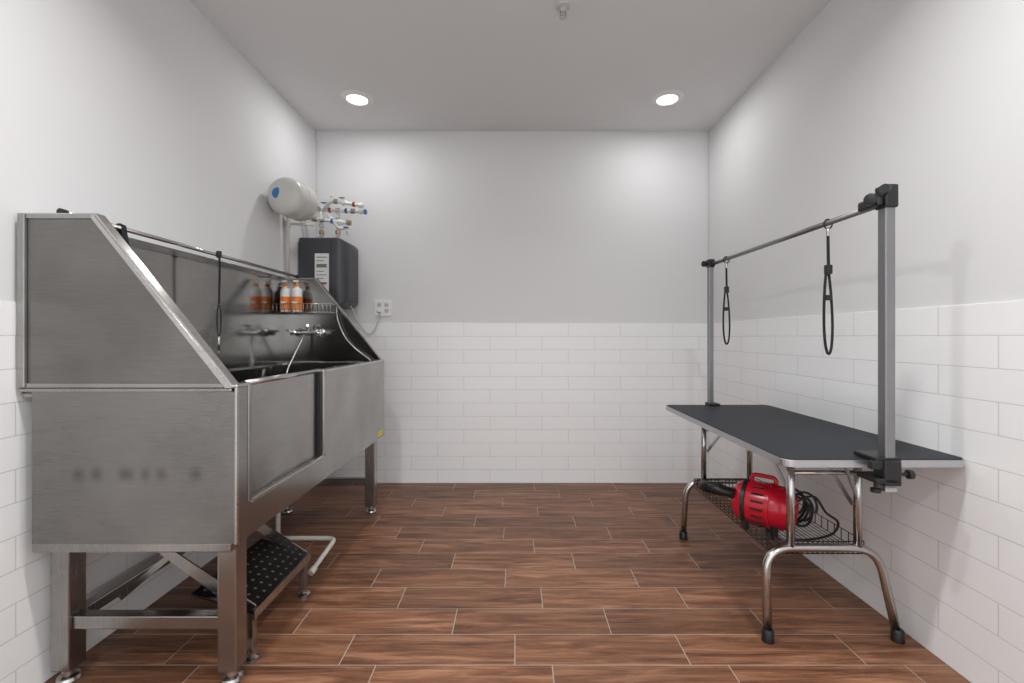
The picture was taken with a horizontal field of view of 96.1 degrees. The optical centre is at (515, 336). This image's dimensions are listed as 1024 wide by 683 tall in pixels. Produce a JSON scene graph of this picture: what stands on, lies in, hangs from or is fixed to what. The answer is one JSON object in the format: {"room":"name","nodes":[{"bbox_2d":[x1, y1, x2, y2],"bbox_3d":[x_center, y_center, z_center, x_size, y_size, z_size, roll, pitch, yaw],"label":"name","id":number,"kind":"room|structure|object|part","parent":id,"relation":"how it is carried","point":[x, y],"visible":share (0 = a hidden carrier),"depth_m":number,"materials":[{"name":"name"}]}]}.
{"room":"pet grooming room","nodes":[
{"label":"pet grooming room","id":0,"kind":"room"},
{"bbox_2d":[0,0,315,301],"bbox_3d":[-1.613,-0.234,1.140,0.112,2.740,4.880,0,0,0],"label":"wall","id":1,"kind":"structure","parent":0,"point":[140,115],"depth_m":1.93,"materials":[{"name":"paint"}]},
{"bbox_2d":[0,301,286,682],"bbox_3d":[-1.554,0.513,1.140,0.009,1.245,4.880,0,0,0],"label":"tile wainscot","id":2,"kind":"structure","parent":1,"relation":"attached to","point":[25,574],"depth_m":1.45,"materials":[{"name":"white tile"}]},
{"bbox_2d":[267,177,320,277],"bbox_3d":[-1.421,-0.678,3.031,0.261,0.628,0.486,0,0,0],"label":"tank","id":3,"kind":"object","parent":1,"relation":"attached to","point":[288,197],"visible":0.99,"depth_m":2.83,"materials":[{"name":"paint"}]},
{"bbox_2d":[45,483,969,682],"bbox_3d":[-0.027,1.136,1.098,3.043,0.001,4.946,0,0,0],"label":"floor","id":4,"kind":"structure","parent":0,"point":[726,557],"depth_m":1.96,"materials":[{"name":"brown wood"}]},
{"bbox_2d":[17,208,383,682],"bbox_3d":[-1.200,0.361,2.235,0.681,1.550,1.630,0,0,0],"label":"tub","id":5,"kind":"object","parent":4,"relation":"on","point":[168,414],"visible":1,"depth_m":1.43,"materials":[{"name":"metal"}]},
{"bbox_3d":[-1.483,0.873,1.525,0.062,0.437,0.062,0,0,0],"label":"leg","id":6,"kind":"part","parent":5,"relation":"part of","materials":[{"name":"metal"}]},
{"bbox_3d":[-1.483,1.113,1.525,0.068,0.046,0.068,0,0,0],"label":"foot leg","id":7,"kind":"part","parent":5,"relation":"part of","materials":[{"name":"silver metal"}]},
{"bbox_3d":[-1.483,0.938,2.255,0.040,0.040,1.398,0,0,0],"label":"rail","id":8,"kind":"part","parent":5,"relation":"part of","materials":[{"name":"metal"}]},
{"bbox_2d":[23,364,288,396],"bbox_3d":[-1.509,0.183,2.230,0.056,0.010,1.592,0,0,0],"label":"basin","id":9,"kind":"object","parent":5,"relation":"in","point":[238,370],"depth_m":2.57,"materials":[{"name":"metal"}]},
{"bbox_3d":[-1.440,-0.396,2.255,0.017,0.017,1.590,0,0,0],"label":"tether rod","id":10,"kind":"part","parent":5,"relation":"part of","materials":[{"name":"silver metal"}]},
{"bbox_3d":[-0.940,1.113,1.525,0.068,0.046,0.068,0,0,0],"label":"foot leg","id":11,"kind":"part","parent":5,"relation":"part of","materials":[{"name":"silver metal"}]},
{"bbox_3d":[-0.940,0.873,1.525,0.062,0.437,0.062,0,0,0],"label":"leg","id":12,"kind":"part","parent":5,"relation":"part of","materials":[{"name":"metal"}]},
{"bbox_3d":[-0.871,0.401,1.468,0.006,0.486,0.075,0,0,0],"label":"post","id":13,"kind":"part","parent":5,"relation":"part of","materials":[{"name":"metal"}]},
{"bbox_3d":[-0.889,0.354,1.790,0.005,0.404,0.590,0,0,0],"label":"door","id":14,"kind":"part","parent":5,"relation":"part of","materials":[{"name":"metal"}]},
{"bbox_3d":[-1.483,1.113,2.985,0.068,0.046,0.068,0,0,0],"label":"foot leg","id":15,"kind":"part","parent":5,"relation":"part of","materials":[{"name":"silver metal"}]},
{"bbox_2d":[272,303,338,313],"bbox_3d":[-1.345,-0.182,2.951,0.364,0.057,0.137,0,0,0],"label":"basket","id":16,"kind":"object","parent":5,"relation":"attached to","point":[284,312],"visible":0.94,"depth_m":2.90,"materials":[{"name":"silver metal"}]},
{"bbox_2d":[280,280,290,311],"bbox_3d":[-1.478,-0.262,2.949,0.064,0.205,0.066,0,0,0],"label":"shampoo bottle","id":17,"kind":"object","parent":16,"relation":"on","point":[285,292],"visible":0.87,"depth_m":2.92,"materials":[{"name":"white plastic"}]},
{"bbox_2d":[291,280,301,311],"bbox_3d":[-1.405,-0.262,2.949,0.064,0.205,0.066,0,0,0],"label":"shampoo bottle","id":18,"kind":"object","parent":16,"relation":"on","point":[296,297],"visible":0.91,"depth_m":2.93,"materials":[{"name":"white plastic"}]},
{"bbox_2d":[276,513,335,575],"bbox_3d":[-1.047,0.919,2.210,0.308,0.362,0.202,0,0,0],"label":"drain pipe","id":19,"kind":"object","parent":5,"relation":"attached to","point":[313,569],"visible":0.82,"depth_m":2.29,"materials":[{"name":"plastic"}]},
{"bbox_2d":[286,324,325,336],"bbox_3d":[-1.348,-0.042,2.973,0.230,0.082,0.106,0,0,0],"label":"faucet","id":20,"kind":"object","parent":5,"relation":"on","point":[296,330],"depth_m":3.02,"materials":[{"name":"silver metal"}]},
{"bbox_3d":[-0.940,0.873,2.985,0.062,0.437,0.062,0,0,0],"label":"leg","id":21,"kind":"part","parent":5,"relation":"part of","materials":[{"name":"metal"}]},
{"bbox_3d":[-0.940,1.113,2.985,0.068,0.046,0.068,0,0,0],"label":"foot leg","id":22,"kind":"part","parent":5,"relation":"part of","materials":[{"name":"silver metal"}]},
{"bbox_2d":[118,524,310,664],"bbox_3d":[-1.166,0.913,1.889,0.522,0.445,0.589,0,0,0],"label":"ramp","id":23,"kind":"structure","parent":4,"relation":"on","point":[271,565],"depth_m":1.77,"materials":[{"name":"metal"}]},
{"bbox_3d":[-1.021,0.928,1.820,0.218,0.071,0.440,0,0,0],"label":"tread plate","id":24,"kind":"part","parent":23,"relation":"part of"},
{"bbox_3d":[-0.932,1.034,1.620,0.026,0.145,0.028,0,0,0],"label":"step leg","id":25,"kind":"part","parent":23,"relation":"part of","materials":[{"name":"metal"}]},
{"bbox_3d":[-0.932,1.034,2.020,0.026,0.145,0.028,0,0,0],"label":"step leg","id":26,"kind":"part","parent":23,"relation":"part of","materials":[{"name":"metal"}]},
{"bbox_2d":[44,483,970,682],"bbox_3d":[-0.028,1.187,1.140,3.283,0.099,5.120,0,0,0],"label":"grout","id":27,"kind":"object","parent":4,"relation":"attached to","point":[612,483],"depth_m":1.93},
{"bbox_2d":[666,184,964,644],"bbox_3d":[1.185,0.323,2.107,0.611,1.626,1.324,0,0,0],"label":"table","id":28,"kind":"object","parent":4,"relation":"on","point":[792,440],"visible":0.88,"depth_m":1.73,"materials":[{"name":"metal"}]},
{"bbox_3d":[1.127,-0.435,2.740,0.028,0.036,0.034,0,0,-22],"label":"knob","id":29,"kind":"part","parent":28,"relation":"part of","materials":[{"name":"black plastic"}]},
{"bbox_3d":[1.160,-0.009,2.745,0.028,0.910,0.028,0,0,0],"label":"arm post","id":30,"kind":"part","parent":28,"relation":"part of","materials":[{"name":"metal"}]},
{"bbox_3d":[1.184,0.956,2.575,0.516,0.341,0.061,0,0,0],"label":"leg frame","id":31,"kind":"part","parent":28,"relation":"part of","materials":[{"name":"silver metal"}]},
{"bbox_2d":[722,256,730,344],"bbox_3d":[1.175,-0.203,2.570,0.045,0.496,0.018,0,0,0],"label":"loop","id":32,"kind":"object","parent":28,"relation":"hanging from","point":[726,288],"visible":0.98,"depth_m":2.57,"materials":[{"name":"black fabric"}]},
{"bbox_2d":[699,473,839,540],"bbox_3d":[1.061,0.711,2.052,0.328,0.235,0.574,0,0,-35],"label":"dryer","id":33,"kind":"object","parent":28,"relation":"on","point":[762,504],"visible":0.87,"depth_m":1.95,"materials":[{"name":"red plastic"}]},
{"bbox_3d":[1.073,0.618,1.992,0.113,0.049,0.018,0,0,41],"label":"handle","id":34,"kind":"part","parent":33,"relation":"part of","materials":[{"name":"red plastic"}]},
{"bbox_2d":[694,478,863,553],"bbox_3d":[1.160,0.807,2.155,0.354,0.051,0.784,0,0,0],"label":"wire shelf","id":35,"kind":"object","parent":28,"relation":"attached to","point":[725,481],"depth_m":1.96,"materials":[{"name":"grey metal"}]},
{"bbox_2d":[822,219,833,354],"bbox_3d":[1.190,-0.191,1.755,0.042,0.521,0.018,0,0,0],"label":"loop","id":36,"kind":"object","parent":28,"relation":"hanging from","point":[828,269],"visible":0.96,"depth_m":1.75,"materials":[{"name":"black fabric"}]},
{"bbox_3d":[1.184,0.956,1.735,0.516,0.341,0.061,0,0,0],"label":"leg frame","id":37,"kind":"part","parent":28,"relation":"part of","materials":[{"name":"silver metal"}]},
{"bbox_3d":[1.142,-0.441,1.478,0.030,0.040,0.038,0,0,-29],"label":"knob","id":38,"kind":"part","parent":28,"relation":"part of","materials":[{"name":"black plastic"}]},
{"bbox_3d":[1.178,-0.470,1.464,0.024,0.032,0.030,0,0,-31],"label":"knob","id":39,"kind":"part","parent":28,"relation":"part of","materials":[{"name":"black plastic"}]},
{"bbox_3d":[1.200,0.013,1.490,0.033,0.955,0.033,0,0,0],"label":"arm post","id":40,"kind":"part","parent":28,"relation":"part of","materials":[{"name":"metal"}]},
{"bbox_2d":[189,0,830,130],"bbox_3d":[-0.028,-1.654,1.140,3.283,0.100,5.120,0,0,0],"label":"ceiling","id":41,"kind":"structure","parent":0,"point":[425,65],"depth_m":2.62,"materials":[{"name":"paint"}]},
{"bbox_2d":[340,90,373,106],"bbox_3d":[-1.067,-1.597,3.090,0.214,0.014,0.214,0,0,0],"label":"recessed light","id":42,"kind":"object","parent":41,"relation":"in","point":[358,98],"visible":1,"depth_m":3.07,"materials":[{"name":"white plastic"}]},
{"bbox_2d":[555,1,570,19],"bbox_3d":[0.228,-1.575,2.230,0.074,0.057,0.074,0,0,0],"label":"sprinkler","id":43,"kind":"object","parent":41,"relation":"attached to","point":[561,6],"visible":1,"depth_m":2.22,"materials":[{"name":"paint"}]},
{"bbox_2d":[651,90,683,106],"bbox_3d":[1.016,-1.597,3.090,0.214,0.014,0.214,0,0,0],"label":"recessed light","id":44,"kind":"object","parent":41,"relation":"in","point":[665,98],"visible":1,"depth_m":3.07,"materials":[{"name":"white plastic"}]},
{"bbox_2d":[316,131,708,322],"bbox_3d":[-0.028,-0.234,3.644,3.283,2.740,0.112,0,0,0],"label":"wall","id":45,"kind":"structure","parent":0,"point":[457,226],"depth_m":3.59,"materials":[{"name":"paint"}]},
{"bbox_2d":[299,238,379,334],"bbox_3d":[-1.300,-0.363,3.421,0.495,0.692,0.308,0,0,0],"label":"water heater","id":46,"kind":"object","parent":45,"relation":"attached to","point":[334,261],"visible":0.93,"depth_m":3.27,"materials":[{"name":"plastic"}]},
{"bbox_3d":[-1.376,-0.464,3.422,0.342,0.490,0.305,0,0,0],"label":"casing","id":47,"kind":"part","parent":46,"relation":"part of","materials":[{"name":"plastic"}]},
{"bbox_2d":[308,195,366,237],"bbox_3d":[-1.319,-0.865,3.337,0.456,0.307,0.084,0,0,0],"label":"pipe","id":48,"kind":"object","parent":46,"relation":"attached to","point":[337,222],"visible":0.96,"depth_m":3.33,"materials":[{"name":"white plastic"}]},
{"bbox_3d":[-1.156,-0.127,3.522,0.227,0.219,0.041,0,0,-32],"label":"power cord","id":49,"kind":"part","parent":46,"relation":"part of","materials":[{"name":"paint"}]},
{"bbox_2d":[374,300,391,315],"bbox_3d":[-1.035,-0.227,3.569,0.134,0.125,0.038,0,0,0],"label":"wall outlet","id":50,"kind":"object","parent":45,"relation":"attached to","point":[384,307],"visible":1,"depth_m":3.58,"materials":[{"name":"white plastic"}]},
{"bbox_2d":[328,323,707,482],"bbox_3d":[-0.028,0.513,3.584,3.043,1.245,0.009,0,0,0],"label":"tile wainscot","id":51,"kind":"structure","parent":45,"relation":"attached to","point":[464,402],"depth_m":3.58,"materials":[{"name":"white tile"}]},
{"bbox_2d":[709,0,1023,322],"bbox_3d":[1.558,-0.234,1.140,0.112,2.740,4.880,0,0,0],"label":"wall","id":52,"kind":"structure","parent":0,"point":[925,98],"depth_m":1.93,"materials":[{"name":"paint"}]},
{"bbox_2d":[708,300,1023,682],"bbox_3d":[1.498,0.513,1.140,0.009,1.245,4.880,0,0,0],"label":"tile wainscot","id":53,"kind":"structure","parent":52,"relation":"attached to","point":[949,542],"depth_m":1.67,"materials":[{"name":"white tile"}]}
]}

